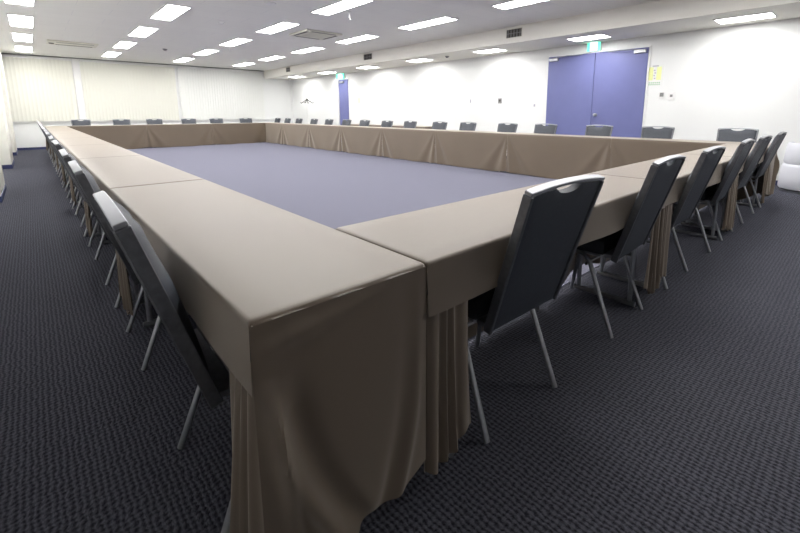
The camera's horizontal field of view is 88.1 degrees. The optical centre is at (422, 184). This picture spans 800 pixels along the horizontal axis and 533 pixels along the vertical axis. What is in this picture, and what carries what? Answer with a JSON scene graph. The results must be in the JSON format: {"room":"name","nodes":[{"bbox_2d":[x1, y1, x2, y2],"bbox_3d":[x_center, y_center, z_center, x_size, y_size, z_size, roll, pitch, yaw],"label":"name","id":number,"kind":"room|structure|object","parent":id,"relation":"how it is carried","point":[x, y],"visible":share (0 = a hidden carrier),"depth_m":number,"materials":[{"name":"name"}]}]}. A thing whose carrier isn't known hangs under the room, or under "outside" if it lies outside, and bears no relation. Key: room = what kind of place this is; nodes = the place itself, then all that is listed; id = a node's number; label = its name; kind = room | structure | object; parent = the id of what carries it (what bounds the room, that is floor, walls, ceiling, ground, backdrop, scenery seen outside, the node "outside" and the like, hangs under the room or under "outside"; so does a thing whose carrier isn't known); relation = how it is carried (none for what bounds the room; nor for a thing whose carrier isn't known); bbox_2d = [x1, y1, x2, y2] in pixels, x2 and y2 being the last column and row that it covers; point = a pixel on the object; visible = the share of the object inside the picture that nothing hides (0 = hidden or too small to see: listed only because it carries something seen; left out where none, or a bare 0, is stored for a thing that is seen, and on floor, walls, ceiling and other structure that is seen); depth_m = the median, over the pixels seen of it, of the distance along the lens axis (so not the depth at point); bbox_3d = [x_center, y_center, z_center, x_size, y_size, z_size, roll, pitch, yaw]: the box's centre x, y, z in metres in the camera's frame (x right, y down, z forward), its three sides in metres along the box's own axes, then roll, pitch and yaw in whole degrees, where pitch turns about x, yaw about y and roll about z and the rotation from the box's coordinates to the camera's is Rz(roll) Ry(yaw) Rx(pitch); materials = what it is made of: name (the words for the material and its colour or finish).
{"room":"conference room","nodes":[
{"label":"conference room","id":0,"kind":"room"},
{"bbox_2d":[0,158,6,202],"bbox_3d":[-5.626,-1.145,5.030,0.443,2.670,1.216,-9,13,-42],"label":"trim","id":1,"kind":"structure","parent":0,"point":[3,188],"depth_m":5.41,"materials":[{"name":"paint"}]},
{"bbox_2d":[0,83,14,168],"bbox_3d":[-8.495,-1.670,8.053,0.443,2.670,1.216,-9,13,-42],"label":"wall","id":2,"kind":"structure","parent":0,"point":[6,155],"depth_m":7.91,"materials":[{"name":"white paint"}]},
{"bbox_2d":[0,50,17,154],"bbox_3d":[-10.818,-2.095,10.499,0.443,2.670,1.216,-9,13,-42],"label":"trim","id":3,"kind":"structure","parent":0,"point":[2,75],"depth_m":10.30,"materials":[{"name":"white paint"}]},
{"bbox_2d":[1,54,291,147],"bbox_3d":[-8.678,-2.752,14.279,9.210,2.670,0.200,-9,13,-42],"label":"wall","id":4,"kind":"structure","parent":0,"point":[277,94],"depth_m":14.37,"materials":[{"name":"white paint"}]},
{"bbox_2d":[1,55,78,121],"bbox_3d":[-11.085,-2.703,11.780,1.835,1.810,0.050,-9,13,-42],"label":"vertical blind","id":5,"kind":"object","parent":4,"relation":"attached to","point":[38,88],"visible":0.92,"depth_m":11.87,"materials":[{"name":"white fabric"}]},
{"bbox_2d":[71,59,85,120],"bbox_3d":[-10.367,-2.830,12.480,0.160,1.840,0.059,-9,13,-42],"label":"trim","id":6,"kind":"structure","parent":4,"relation":"attached to","point":[75,63],"depth_m":12.45,"materials":[{"name":"white plastic"}]},
{"bbox_2d":[79,60,178,120],"bbox_3d":[-9.361,-2.979,13.368,2.516,1.810,0.050,-9,13,-42],"label":"vertical blind","id":7,"kind":"object","parent":4,"relation":"attached to","point":[111,90],"visible":0.91,"depth_m":13.29,"materials":[{"name":"white fabric"}]},
{"bbox_2d":[1,53,259,70],"bbox_3d":[-9.012,-3.977,13.589,7.680,0.020,0.030,-9,13,-42],"label":"trim","id":8,"kind":"structure","parent":4,"relation":"attached to","point":[1,53],"depth_m":13.07,"materials":[{"name":"grey plastic"}]},
{"bbox_2d":[13,119,291,122],"bbox_3d":[-8.614,-2.190,14.263,8.750,0.020,0.050,-9,13,-42],"label":"window sill","id":9,"kind":"structure","parent":4,"relation":"in","point":[252,119],"depth_m":14.06,"materials":[{"name":"white plastic"}]},
{"bbox_2d":[177,66,264,119],"bbox_3d":[-7.305,-3.308,15.263,2.945,1.810,0.050,-9,13,-42],"label":"vertical blind","id":10,"kind":"object","parent":4,"relation":"attached to","point":[205,93],"visible":0.86,"depth_m":15.17,"materials":[{"name":"white fabric"}]},
{"bbox_2d":[0,0,658,70],"bbox_3d":[-1.355,-2.825,6.320,9.210,0.200,21.640,-9,13,-42],"label":"ceiling","id":11,"kind":"structure","parent":0,"point":[105,23],"depth_m":7.65,"materials":[{"name":"white paint"}]},
{"bbox_2d":[3,0,34,6],"bbox_3d":[-5.606,-2.617,5.739,0.340,0.012,1.280,-9,13,-42],"label":"recessed light","id":12,"kind":"object","parent":11,"relation":"in","point":[18,2],"visible":1,"depth_m":6.08,"materials":[{"name":"white plastic"}]},
{"bbox_2d":[6,13,34,27],"bbox_3d":[-7.143,-2.898,7.358,0.340,0.012,1.280,-9,13,-42],"label":"recessed light","id":13,"kind":"object","parent":11,"relation":"in","point":[16,20],"visible":1,"depth_m":7.28,"materials":[{"name":"white plastic"}]},
{"bbox_2d":[11,32,33,41],"bbox_3d":[-8.666,-3.177,8.962,0.340,0.012,1.280,-9,13,-42],"label":"recessed light","id":14,"kind":"object","parent":11,"relation":"in","point":[22,37],"visible":1,"depth_m":8.93,"materials":[{"name":"white plastic"}]},
{"bbox_2d":[14,45,32,52],"bbox_3d":[-10.197,-3.457,10.574,0.340,0.012,1.280,-9,13,-42],"label":"recessed light","id":15,"kind":"object","parent":11,"relation":"in","point":[17,48],"visible":1,"depth_m":10.47,"materials":[{"name":"white plastic"}]},
{"bbox_2d":[15,46,31,51],"bbox_3d":[-10.197,-3.458,10.574,0.300,0.007,1.240,-9,13,-42],"label":"diffuser","id":16,"kind":"object","parent":15,"relation":"attached to","point":[17,48],"depth_m":10.47,"materials":[{"name":"white plastic"}]},
{"bbox_2d":[46,39,98,47],"bbox_3d":[-8.213,-3.285,9.707,0.920,0.052,0.600,-9,13,-42],"label":"air conditioner","id":17,"kind":"object","parent":11,"relation":"attached to","point":[53,42],"visible":1,"depth_m":9.64,"materials":[{"name":"white plastic"}]},
{"bbox_2d":[101,51,121,56],"bbox_3d":[-8.709,-3.629,11.567,0.340,0.012,1.280,-9,13,-42],"label":"recessed light","id":18,"kind":"object","parent":11,"relation":"in","point":[107,53],"visible":1,"depth_m":11.55,"materials":[{"name":"white plastic"}]},
{"bbox_2d":[103,52,119,56],"bbox_3d":[-8.709,-3.631,11.567,0.300,0.007,1.240,-9,13,-42],"label":"diffuser","id":19,"kind":"object","parent":18,"relation":"attached to","point":[107,54],"depth_m":11.55,"materials":[{"name":"white plastic"}]},
{"bbox_2d":[112,41,137,48],"bbox_3d":[-7.179,-3.349,9.956,0.340,0.012,1.280,-9,13,-42],"label":"recessed light","id":20,"kind":"object","parent":11,"relation":"in","point":[121,44],"visible":1,"depth_m":9.85,"materials":[{"name":"white plastic"}]},
{"bbox_2d":[127,26,158,37],"bbox_3d":[-5.655,-3.071,8.351,0.340,0.012,1.280,-9,13,-42],"label":"recessed light","id":21,"kind":"object","parent":11,"relation":"in","point":[140,31],"visible":1,"depth_m":8.27,"materials":[{"name":"white plastic"}]},
{"bbox_2d":[149,3,191,20],"bbox_3d":[-4.119,-2.789,6.732,0.340,0.012,1.280,-9,13,-42],"label":"recessed light","id":22,"kind":"object","parent":11,"relation":"in","point":[169,12],"visible":1,"depth_m":6.69,"materials":[{"name":"white plastic"}]},
{"bbox_2d":[192,49,219,55],"bbox_3d":[-5.857,-3.561,11.174,0.340,0.012,1.280,-9,13,-42],"label":"recessed light","id":23,"kind":"object","parent":11,"relation":"in","point":[205,52],"visible":1,"depth_m":11.17,"materials":[{"name":"white plastic"}]},
{"bbox_2d":[195,50,215,54],"bbox_3d":[-5.857,-3.562,11.173,0.300,0.007,1.240,-9,13,-42],"label":"diffuser","id":24,"kind":"object","parent":23,"relation":"attached to","point":[204,52],"depth_m":11.17,"materials":[{"name":"white plastic"}]},
{"bbox_2d":[219,38,252,46],"bbox_3d":[-4.334,-3.282,9.569,0.340,0.012,1.280,-9,13,-42],"label":"recessed light","id":25,"kind":"object","parent":11,"relation":"in","point":[237,41],"visible":1,"depth_m":9.55,"materials":[{"name":"white plastic"}]},
{"bbox_2d":[221,39,249,45],"bbox_3d":[-4.334,-3.284,9.569,0.300,0.007,1.240,-9,13,-42],"label":"diffuser","id":26,"kind":"object","parent":25,"relation":"attached to","point":[234,42],"depth_m":9.57,"materials":[{"name":"white plastic"}]},
{"bbox_2d":[255,21,300,33],"bbox_3d":[-2.797,-3.001,7.950,0.340,0.012,1.280,-9,13,-42],"label":"recessed light","id":27,"kind":"object","parent":11,"relation":"in","point":[283,25],"visible":1,"depth_m":7.88,"materials":[{"name":"white plastic"}]},
{"bbox_2d":[290,47,325,53],"bbox_3d":[-3.004,-3.495,10.794,0.340,0.012,1.280,-9,13,-42],"label":"recessed light","id":28,"kind":"object","parent":11,"relation":"in","point":[310,49],"visible":1,"depth_m":10.80,"materials":[{"name":"white plastic"}]},
{"bbox_2d":[289,29,341,39],"bbox_3d":[-2.210,-3.089,8.561,0.800,0.046,0.800,-9,13,-42],"label":"air conditioner","id":29,"kind":"object","parent":11,"relation":"attached to","point":[306,33],"visible":1,"depth_m":8.43,"materials":[{"name":"white plastic"}]},
{"bbox_2d":[299,32,332,38],"bbox_3d":[-2.210,-3.072,8.564,0.520,0.011,0.520,-9,13,-42],"label":"grille","id":30,"kind":"object","parent":29,"relation":"attached to","point":[308,34],"depth_m":8.51,"materials":[{"name":"white plastic"}]},
{"bbox_2d":[310,0,373,15],"bbox_3d":[-1.253,-2.719,6.324,0.340,0.012,1.280,-9,13,-42],"label":"recessed light","id":31,"kind":"object","parent":11,"relation":"in","point":[342,5],"visible":1,"depth_m":6.31,"materials":[{"name":"white plastic"}]},
{"bbox_2d":[335,34,379,43],"bbox_3d":[-1.468,-3.214,9.175,0.340,0.012,1.280,-9,13,-42],"label":"recessed light","id":32,"kind":"object","parent":11,"relation":"in","point":[362,37],"visible":1,"depth_m":9.16,"materials":[{"name":"white plastic"}]},
{"bbox_2d":[397,16,458,29],"bbox_3d":[0.076,-2.931,7.549,0.340,0.012,1.280,-9,13,-42],"label":"recessed light","id":33,"kind":"object","parent":11,"relation":"in","point":[444,19],"visible":1,"depth_m":7.51,"materials":[{"name":"white plastic"}]},
{"bbox_2d":[491,0,547,9],"bbox_3d":[1.607,-2.651,5.937,0.340,0.012,1.280,-9,13,-42],"label":"recessed light","id":34,"kind":"object","parent":11,"relation":"in","point":[514,3],"visible":1,"depth_m":6.14,"materials":[{"name":"white plastic"}]},
{"bbox_2d":[0,142,799,532],"bbox_3d":[-1.355,0.002,6.811,9.210,0.200,21.640,-9,13,-42],"label":"floor","id":35,"kind":"structure","parent":0,"point":[686,419],"depth_m":1.55,"materials":[{"name":"carpet"}]},
{"bbox_2d":[43,129,76,202],"bbox_3d":[-4.232,-0.243,5.088,0.546,0.872,0.435,-9,14,-43],"label":"banquet chair","id":36,"kind":"object","parent":35,"relation":"on","point":[44,130],"visible":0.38,"depth_m":4.99,"materials":[{"name":"grey plastic"}]},
{"bbox_2d":[45,132,82,214],"bbox_3d":[-3.681,-0.142,4.507,0.546,0.872,0.435,-9,13,-42],"label":"banquet chair","id":37,"kind":"object","parent":35,"relation":"on","point":[47,133],"visible":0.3,"depth_m":4.35,"materials":[{"name":"grey plastic"}]},
{"bbox_2d":[48,135,93,236],"bbox_3d":[-2.976,-0.013,3.765,0.546,0.872,0.435,-9,13,-41],"label":"banquet chair","id":38,"kind":"object","parent":35,"relation":"on","point":[51,137],"visible":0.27,"depth_m":3.59,"materials":[{"name":"black fabric"}]},
{"bbox_2d":[51,140,105,259],"bbox_3d":[-2.440,0.085,3.200,0.546,0.872,0.435,-9,14,-43],"label":"banquet chair","id":39,"kind":"object","parent":35,"relation":"on","point":[56,145],"visible":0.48,"depth_m":3.04,"materials":[{"name":"black fabric"}]},
{"bbox_2d":[71,119,90,125],"bbox_3d":[-9.486,-1.369,11.568,0.435,0.872,0.546,-9,13,-42],"label":"banquet chair","id":40,"kind":"object","parent":35,"relation":"on","point":[85,122],"visible":0.36,"depth_m":11.66,"materials":[{"name":"grey fabric"}]},
{"bbox_2d":[80,199,100,235],"bbox_3d":[-3.223,0.002,4.176,0.412,0.685,1.776,-9,13,-42],"label":"folding table","id":41,"kind":"object","parent":35,"relation":"on","point":[82,205],"visible":0.12,"depth_m":3.60,"materials":[{"name":"beige laminate"}]},
{"bbox_2d":[65,144,139,232],"bbox_3d":[-3.219,0.000,4.179,0.474,0.694,1.801,-9,13,-42],"label":"tablecloth","id":42,"kind":"object","parent":41,"relation":"on","point":[99,150],"visible":0.36,"depth_m":3.94,"materials":[{"name":"brown fabric"}]},
{"bbox_2d":[58,149,129,307],"bbox_3d":[-1.734,0.214,2.457,0.546,0.872,0.435,-9,13,-42],"label":"banquet chair","id":43,"kind":"object","parent":35,"relation":"on","point":[65,155],"visible":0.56,"depth_m":2.21,"materials":[{"name":"black fabric"}]},
{"bbox_2d":[67,125,147,148],"bbox_3d":[-9.016,-1.340,11.891,1.797,0.694,0.461,-9,13,-42],"label":"tablecloth","id":44,"kind":"object","parent":35,"relation":"on","point":[124,136],"visible":0.65,"depth_m":11.90,"materials":[{"name":"brown fabric"}]},
{"bbox_2d":[68,160,161,370],"bbox_3d":[-1.208,0.311,1.902,0.546,0.872,0.435,-9,13,-42],"label":"banquet chair","id":45,"kind":"object","parent":35,"relation":"on","point":[89,186],"visible":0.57,"depth_m":1.63,"materials":[{"name":"black fabric"}]},
{"bbox_2d":[99,226,144,305],"bbox_3d":[-1.993,0.227,2.881,0.412,0.685,1.776,-9,13,-42],"label":"folding table","id":46,"kind":"object","parent":35,"relation":"on","point":[136,287],"visible":0.08,"depth_m":2.30,"materials":[{"name":"beige laminate"}]},
{"bbox_2d":[78,155,202,312],"bbox_3d":[-1.989,0.225,2.885,0.461,0.694,1.797,-9,13,-42],"label":"tablecloth","id":47,"kind":"object","parent":46,"relation":"on","point":[109,173],"visible":0.46,"depth_m":2.56,"materials":[{"name":"brown fabric"}]},
{"bbox_2d":[113,119,130,124],"bbox_3d":[-8.799,-1.478,12.200,0.435,0.872,0.546,-9,13,-42],"label":"banquet chair","id":48,"kind":"object","parent":35,"relation":"on","point":[115,121],"visible":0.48,"depth_m":12.29,"materials":[{"name":"grey fabric"}]},
{"bbox_2d":[143,289,188,327],"bbox_3d":[-0.763,0.452,1.586,0.412,0.685,1.776,-9,13,-42],"label":"folding table","id":49,"kind":"object","parent":35,"relation":"on","point":[150,321],"visible":0.16,"depth_m":2.06,"materials":[{"name":"beige laminate"}]},
{"bbox_2d":[109,179,426,532],"bbox_3d":[-0.756,0.455,1.561,0.495,0.694,1.846,-9,13,-42],"label":"tablecloth","id":50,"kind":"object","parent":49,"relation":"on","point":[329,405],"visible":0.97,"depth_m":0.93,"materials":[{"name":"brown fabric"}]},
{"bbox_2d":[93,190,250,532],"bbox_3d":[-0.538,0.433,1.196,0.546,0.872,0.435,-9,13,-41],"label":"banquet chair","id":51,"kind":"object","parent":35,"relation":"on","point":[212,378],"visible":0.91,"depth_m":0.92,"materials":[{"name":"black fabric"}]},
{"bbox_2d":[146,124,212,146],"bbox_3d":[-7.702,-1.550,13.103,1.797,0.694,0.460,-9,13,-42],"label":"tablecloth","id":52,"kind":"object","parent":35,"relation":"on","point":[158,135],"visible":0.91,"depth_m":12.90,"materials":[{"name":"brown fabric"}]},
{"bbox_2d":[208,123,265,143],"bbox_3d":[-6.387,-1.761,14.314,1.797,0.694,0.462,-9,13,-42],"label":"tablecloth","id":53,"kind":"object","parent":35,"relation":"on","point":[222,133],"visible":0.9,"depth_m":14.11,"materials":[{"name":"brown fabric"}]},
{"bbox_2d":[265,122,286,143],"bbox_3d":[-5.118,-1.811,14.602,0.498,0.694,1.843,-9,13,-42],"label":"tablecloth","id":54,"kind":"object","parent":35,"relation":"on","point":[274,132],"visible":0.66,"depth_m":14.25,"materials":[{"name":"brown fabric"}]},
{"bbox_2d":[282,123,320,146],"bbox_3d":[-3.882,-1.581,13.281,0.459,0.694,1.797,-9,13,-42],"label":"tablecloth","id":55,"kind":"object","parent":35,"relation":"on","point":[294,134],"visible":0.82,"depth_m":13.08,"materials":[{"name":"brown fabric"}]},
{"bbox_2d":[309,124,345,150],"bbox_3d":[-2.653,-1.356,11.986,0.465,0.694,1.798,-9,13,-42],"label":"tablecloth","id":56,"kind":"object","parent":35,"relation":"on","point":[326,137],"visible":0.86,"depth_m":11.78,"materials":[{"name":"brown fabric"}]},
{"bbox_2d":[341,126,393,155],"bbox_3d":[-1.424,-1.131,10.690,0.462,0.694,1.797,-9,13,-42],"label":"tablecloth","id":57,"kind":"object","parent":35,"relation":"on","point":[365,140],"visible":0.83,"depth_m":10.48,"materials":[{"name":"brown fabric"}]},
{"bbox_2d":[127,142,648,339],"bbox_3d":[-2.936,-0.334,8.143,5.340,0.006,13.468,-9,13,-42],"label":"carpet","id":58,"kind":"object","parent":35,"relation":"on","point":[332,189],"visible":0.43,"depth_m":6.73,"materials":[{"name":"carpet"}]},
{"bbox_2d":[403,121,416,127],"bbox_3d":[-0.461,-1.060,9.794,0.546,0.872,0.435,-9,13,-43],"label":"banquet chair","id":59,"kind":"object","parent":35,"relation":"on","point":[407,124],"visible":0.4,"depth_m":9.84,"materials":[{"name":"black fabric"}]},
{"bbox_2d":[382,128,441,162],"bbox_3d":[-0.194,-0.906,9.395,0.463,0.694,1.797,-9,13,-42],"label":"tablecloth","id":60,"kind":"object","parent":35,"relation":"on","point":[412,144],"visible":0.88,"depth_m":9.18,"materials":[{"name":"brown fabric"}]},
{"bbox_2d":[432,121,447,129],"bbox_3d":[0.216,-0.937,9.082,0.546,0.872,0.435,-9,14,-43],"label":"banquet chair","id":61,"kind":"object","parent":35,"relation":"on","point":[435,125],"visible":0.39,"depth_m":9.13,"materials":[{"name":"grey fabric"}]},
{"bbox_2d":[443,122,476,164],"bbox_3d":[0.773,-0.835,8.494,0.546,0.872,0.435,-9,13,-41],"label":"banquet chair","id":62,"kind":"object","parent":35,"relation":"on","point":[463,126],"visible":0.4,"depth_m":8.53,"materials":[{"name":"black fabric"}]},
{"bbox_2d":[435,130,513,170],"bbox_3d":[1.035,-0.681,8.099,0.463,0.694,1.797,-9,13,-42],"label":"tablecloth","id":63,"kind":"object","parent":35,"relation":"on","point":[484,150],"visible":0.87,"depth_m":7.88,"materials":[{"name":"brown fabric"}]},
{"bbox_2d":[497,123,517,171],"bbox_3d":[1.452,-0.711,7.780,0.546,0.872,0.435,-9,13,-43],"label":"banquet chair","id":64,"kind":"object","parent":35,"relation":"on","point":[502,127],"visible":0.38,"depth_m":7.83,"materials":[{"name":"black fabric"}]},
{"bbox_2d":[427,175,604,443],"bbox_3d":[0.276,0.378,1.516,0.435,0.872,0.546,-9,13,-41],"label":"banquet chair","id":65,"kind":"object","parent":35,"relation":"on","point":[550,224],"visible":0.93,"depth_m":1.32,"materials":[{"name":"black fabric"}]},
{"bbox_2d":[448,248,636,457],"bbox_3d":[0.519,0.406,1.847,1.776,0.685,0.412,-9,13,-42],"label":"folding table","id":66,"kind":"object","parent":35,"relation":"on","point":[628,301],"visible":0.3,"depth_m":2.31,"materials":[{"name":"grey metal"}]},
{"bbox_2d":[335,173,665,474],"bbox_3d":[0.515,0.394,1.849,1.797,0.674,0.461,-9,13,-42],"label":"tablecloth","id":67,"kind":"object","parent":66,"relation":"on","point":[462,246],"visible":0.51,"depth_m":1.21,"materials":[{"name":"brown fabric"}]},
{"bbox_2d":[534,124,556,133],"bbox_3d":[2.005,-0.609,7.197,0.546,0.872,0.435,-9,13,-43],"label":"banquet chair","id":68,"kind":"object","parent":35,"relation":"on","point":[539,128],"visible":0.41,"depth_m":7.25,"materials":[{"name":"black fabric"}]},
{"bbox_2d":[506,133,619,178],"bbox_3d":[2.265,-0.456,6.805,0.461,0.694,1.797,-9,13,-42],"label":"tablecloth","id":69,"kind":"object","parent":35,"relation":"on","point":[553,156],"visible":0.88,"depth_m":6.63,"materials":[{"name":"brown fabric"}]},
{"bbox_2d":[585,125,612,136],"bbox_3d":[2.653,-0.491,6.514,0.546,0.872,0.435,-9,13,-42],"label":"banquet chair","id":70,"kind":"object","parent":35,"relation":"on","point":[591,130],"visible":0.4,"depth_m":6.58,"materials":[{"name":"grey fabric"}]},
{"bbox_2d":[535,155,685,338],"bbox_3d":[0.958,0.269,2.143,0.435,0.872,0.546,-10,14,-44],"label":"banquet chair","id":71,"kind":"object","parent":35,"relation":"on","point":[661,176],"visible":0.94,"depth_m":1.98,"materials":[{"name":"black fabric"}]},
{"bbox_2d":[597,183,718,286],"bbox_3d":[1.834,0.196,3.059,1.776,0.685,0.412,-9,13,-42],"label":"folding table","id":72,"kind":"object","parent":35,"relation":"on","point":[601,271],"visible":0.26,"depth_m":3.45,"materials":[{"name":"grey metal"}]},
{"bbox_2d":[582,154,734,288],"bbox_3d":[1.830,0.184,3.060,1.799,0.674,0.465,-9,13,-42],"label":"tablecloth","id":73,"kind":"object","parent":72,"relation":"on","point":[639,170],"visible":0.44,"depth_m":2.54,"materials":[{"name":"brown fabric"}]},
{"bbox_2d":[641,126,674,138],"bbox_3d":[3.241,-0.383,5.895,0.546,0.872,0.435,-9,13,-43],"label":"banquet chair","id":74,"kind":"object","parent":35,"relation":"on","point":[666,132],"visible":0.42,"depth_m":5.96,"materials":[{"name":"grey fabric"}]},
{"bbox_2d":[604,146,725,288],"bbox_3d":[1.552,0.173,2.691,0.435,0.872,0.546,-9,13,-42],"label":"banquet chair","id":75,"kind":"object","parent":35,"relation":"on","point":[700,176],"visible":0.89,"depth_m":2.48,"materials":[{"name":"grey fabric"}]},
{"bbox_2d":[609,137,779,199],"bbox_3d":[3.521,-0.230,5.503,0.500,0.694,1.847,-9,13,-42],"label":"tablecloth","id":76,"kind":"object","parent":35,"relation":"on","point":[624,151],"visible":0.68,"depth_m":5.49,"materials":[{"name":"brown fabric"}]},
{"bbox_2d":[675,138,754,251],"bbox_3d":[2.276,0.058,3.359,0.435,0.872,0.546,-9,14,-43],"label":"banquet chair","id":77,"kind":"object","parent":35,"relation":"on","point":[711,195],"visible":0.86,"depth_m":3.19,"materials":[{"name":"black fabric"}]},
{"bbox_2d":[681,163,759,231],"bbox_3d":[3.148,-0.015,4.270,1.776,0.685,0.412,-9,13,-42],"label":"folding table","id":78,"kind":"object","parent":35,"relation":"on","point":[758,165],"visible":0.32,"depth_m":3.90,"materials":[{"name":"grey metal"}]},
{"bbox_2d":[674,143,769,229],"bbox_3d":[3.144,-0.017,4.274,1.797,0.694,0.462,-9,13,-42],"label":"tablecloth","id":79,"kind":"object","parent":78,"relation":"on","point":[730,149],"visible":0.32,"depth_m":3.84,"materials":[{"name":"brown fabric"}]},
{"bbox_2d":[694,135,772,231],"bbox_3d":[2.864,-0.037,3.901,0.435,0.872,0.546,-9,13,-41],"label":"banquet chair","id":80,"kind":"object","parent":35,"relation":"on","point":[758,150],"visible":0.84,"depth_m":3.68,"materials":[{"name":"black fabric"}]},
{"bbox_2d":[716,128,758,201],"bbox_3d":[3.884,-0.265,5.217,0.546,0.872,0.435,-9,14,-43],"label":"banquet chair","id":81,"kind":"object","parent":35,"relation":"on","point":[725,134],"visible":0.3,"depth_m":5.29,"materials":[{"name":"black fabric"}]},
{"bbox_2d":[738,131,786,213],"bbox_3d":[3.586,-0.152,4.565,0.435,0.872,0.546,-9,13,-42],"label":"banquet chair","id":82,"kind":"object","parent":35,"relation":"on","point":[774,146],"visible":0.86,"depth_m":4.37,"materials":[{"name":"black fabric"}]},
{"bbox_2d":[777,142,799,193],"bbox_3d":[5.283,-0.215,5.535,0.735,0.665,0.713,4,11,22],"label":"armchair","id":83,"kind":"object","parent":35,"relation":"on","point":[789,175],"visible":1,"depth_m":5.54,"materials":[{"name":"white leather"}]},
{"bbox_3d":[-4.452,-0.223,5.471,0.412,0.685,1.776,-9,13,-42],"label":"folding table","id":84,"kind":"object","parent":35,"relation":"on","visible":0},
{"bbox_2d":[57,137,110,201],"bbox_3d":[-4.448,-0.225,5.475,0.468,0.694,1.799,-9,13,-42],"label":"tablecloth","id":85,"kind":"object","parent":84,"relation":"on","point":[90,140],"visible":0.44,"depth_m":5.29,"materials":[{"name":"brown fabric"}]},
{"bbox_3d":[-5.682,-0.448,6.767,0.412,0.685,1.776,-9,13,-42],"label":"folding table","id":86,"kind":"object","parent":35,"relation":"on","visible":0},
{"bbox_2d":[52,133,92,181],"bbox_3d":[-5.676,-0.451,6.771,0.466,0.694,1.797,-9,13,-42],"label":"tablecloth","id":87,"kind":"object","parent":86,"relation":"on","point":[64,135],"visible":0.34,"depth_m":6.66,"materials":[{"name":"brown fabric"}]},
{"bbox_2d":[292,18,799,179],"bbox_3d":[1.935,-1.938,9.597,0.200,2.670,21.640,-9,13,-42],"label":"wall","id":88,"kind":"structure","parent":0,"point":[746,75],"depth_m":7.17,"materials":[{"name":"white paint"}]},
{"bbox_2d":[290,80,293,122],"bbox_3d":[-5.390,-3.098,17.152,0.060,2.370,0.050,-9,13,-42],"label":"trim","id":89,"kind":"structure","parent":88,"relation":"attached to","point":[290,80],"depth_m":17.08,"materials":[{"name":"white paint"}]},
{"bbox_2d":[333,78,349,124],"bbox_3d":[-2.816,-2.540,14.433,0.090,2.200,0.920,-9,13,-42],"label":"door","id":90,"kind":"structure","parent":88,"relation":"in","point":[341,94],"depth_m":14.38,"materials":[{"name":"blue paint"}]},
{"bbox_2d":[472,48,507,53],"bbox_3d":[1.449,-2.856,8.866,0.400,0.012,0.660,-9,13,-42],"label":"ceiling light","id":91,"kind":"object","parent":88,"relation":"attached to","point":[493,50],"visible":1,"depth_m":8.81,"materials":[{"name":"white plastic"}]},
{"bbox_2d":[477,49,505,52],"bbox_3d":[1.449,-2.857,8.865,0.360,0.007,0.620,-9,13,-42],"label":"diffuser","id":92,"kind":"object","parent":91,"relation":"attached to","point":[487,50],"depth_m":8.78,"materials":[{"name":"white plastic"}]},
{"bbox_2d":[506,27,521,38],"bbox_3d":[1.738,-2.857,7.818,0.008,0.170,0.360,-9,13,-42],"label":"air vent","id":93,"kind":"object","parent":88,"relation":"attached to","point":[515,32],"visible":1,"depth_m":7.82,"materials":[{"name":"white plastic"}]},
{"bbox_2d":[264,0,799,79],"bbox_3d":[1.450,-3.028,8.947,1.130,0.300,21.240,-9,13,-42],"label":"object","id":94,"kind":"structure","parent":88,"relation":"attached to","point":[660,17],"depth_m":7.15,"materials":[{"name":"white paint"}]},
{"bbox_2d":[566,34,611,41],"bbox_3d":[2.938,-2.583,7.297,0.400,0.012,0.660,-9,13,-42],"label":"ceiling light","id":95,"kind":"object","parent":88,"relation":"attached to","point":[596,36],"visible":1,"depth_m":7.25,"materials":[{"name":"white plastic"}]},
{"bbox_2d":[569,35,607,40],"bbox_3d":[2.938,-2.584,7.297,0.360,0.007,0.620,-9,13,-42],"label":"diffuser","id":96,"kind":"object","parent":95,"relation":"attached to","point":[590,37],"depth_m":7.25,"materials":[{"name":"white plastic"}]},
{"bbox_2d":[587,42,601,51],"bbox_3d":[3.266,-2.617,7.838,0.066,0.190,0.260,-9,13,-42],"label":"exit sign","id":97,"kind":"object","parent":88,"relation":"attached to","point":[596,46],"visible":0.84,"depth_m":7.81,"materials":[{"name":"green plastic"}]},
{"bbox_2d":[544,45,651,137],"bbox_3d":[3.243,-1.431,8.008,0.148,2.215,1.980,-9,13,-42],"label":"door","id":98,"kind":"structure","parent":88,"relation":"in","point":[603,87],"depth_m":7.86,"materials":[{"name":"blue paint"}]},
{"bbox_2d":[648,64,664,85],"bbox_3d":[4.040,-1.887,7.170,0.004,0.360,0.280,-9,13,-42],"label":"poster","id":99,"kind":"object","parent":88,"relation":"attached to","point":[656,72],"visible":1,"depth_m":7.15,"materials":[{"name":"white paper"}]},
{"bbox_2d":[713,11,777,23],"bbox_3d":[4.514,-2.320,5.781,0.400,0.012,0.660,-9,13,-42],"label":"ceiling light","id":100,"kind":"object","parent":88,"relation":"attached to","point":[772,14],"visible":1,"depth_m":5.76,"materials":[{"name":"white plastic"}]},
{"bbox_3d":[-6.911,-0.673,8.062,0.412,0.685,1.776,-9,13,-42],"label":"folding table","id":101,"kind":"object","parent":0,"visible":0},
{"bbox_2d":[49,130,82,169],"bbox_3d":[-6.908,-0.675,8.064,0.460,0.694,1.798,-9,13,-42],"label":"tablecloth","id":102,"kind":"object","parent":101,"relation":"on","point":[50,131],"visible":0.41,"depth_m":8.05,"materials":[{"name":"brown fabric"}]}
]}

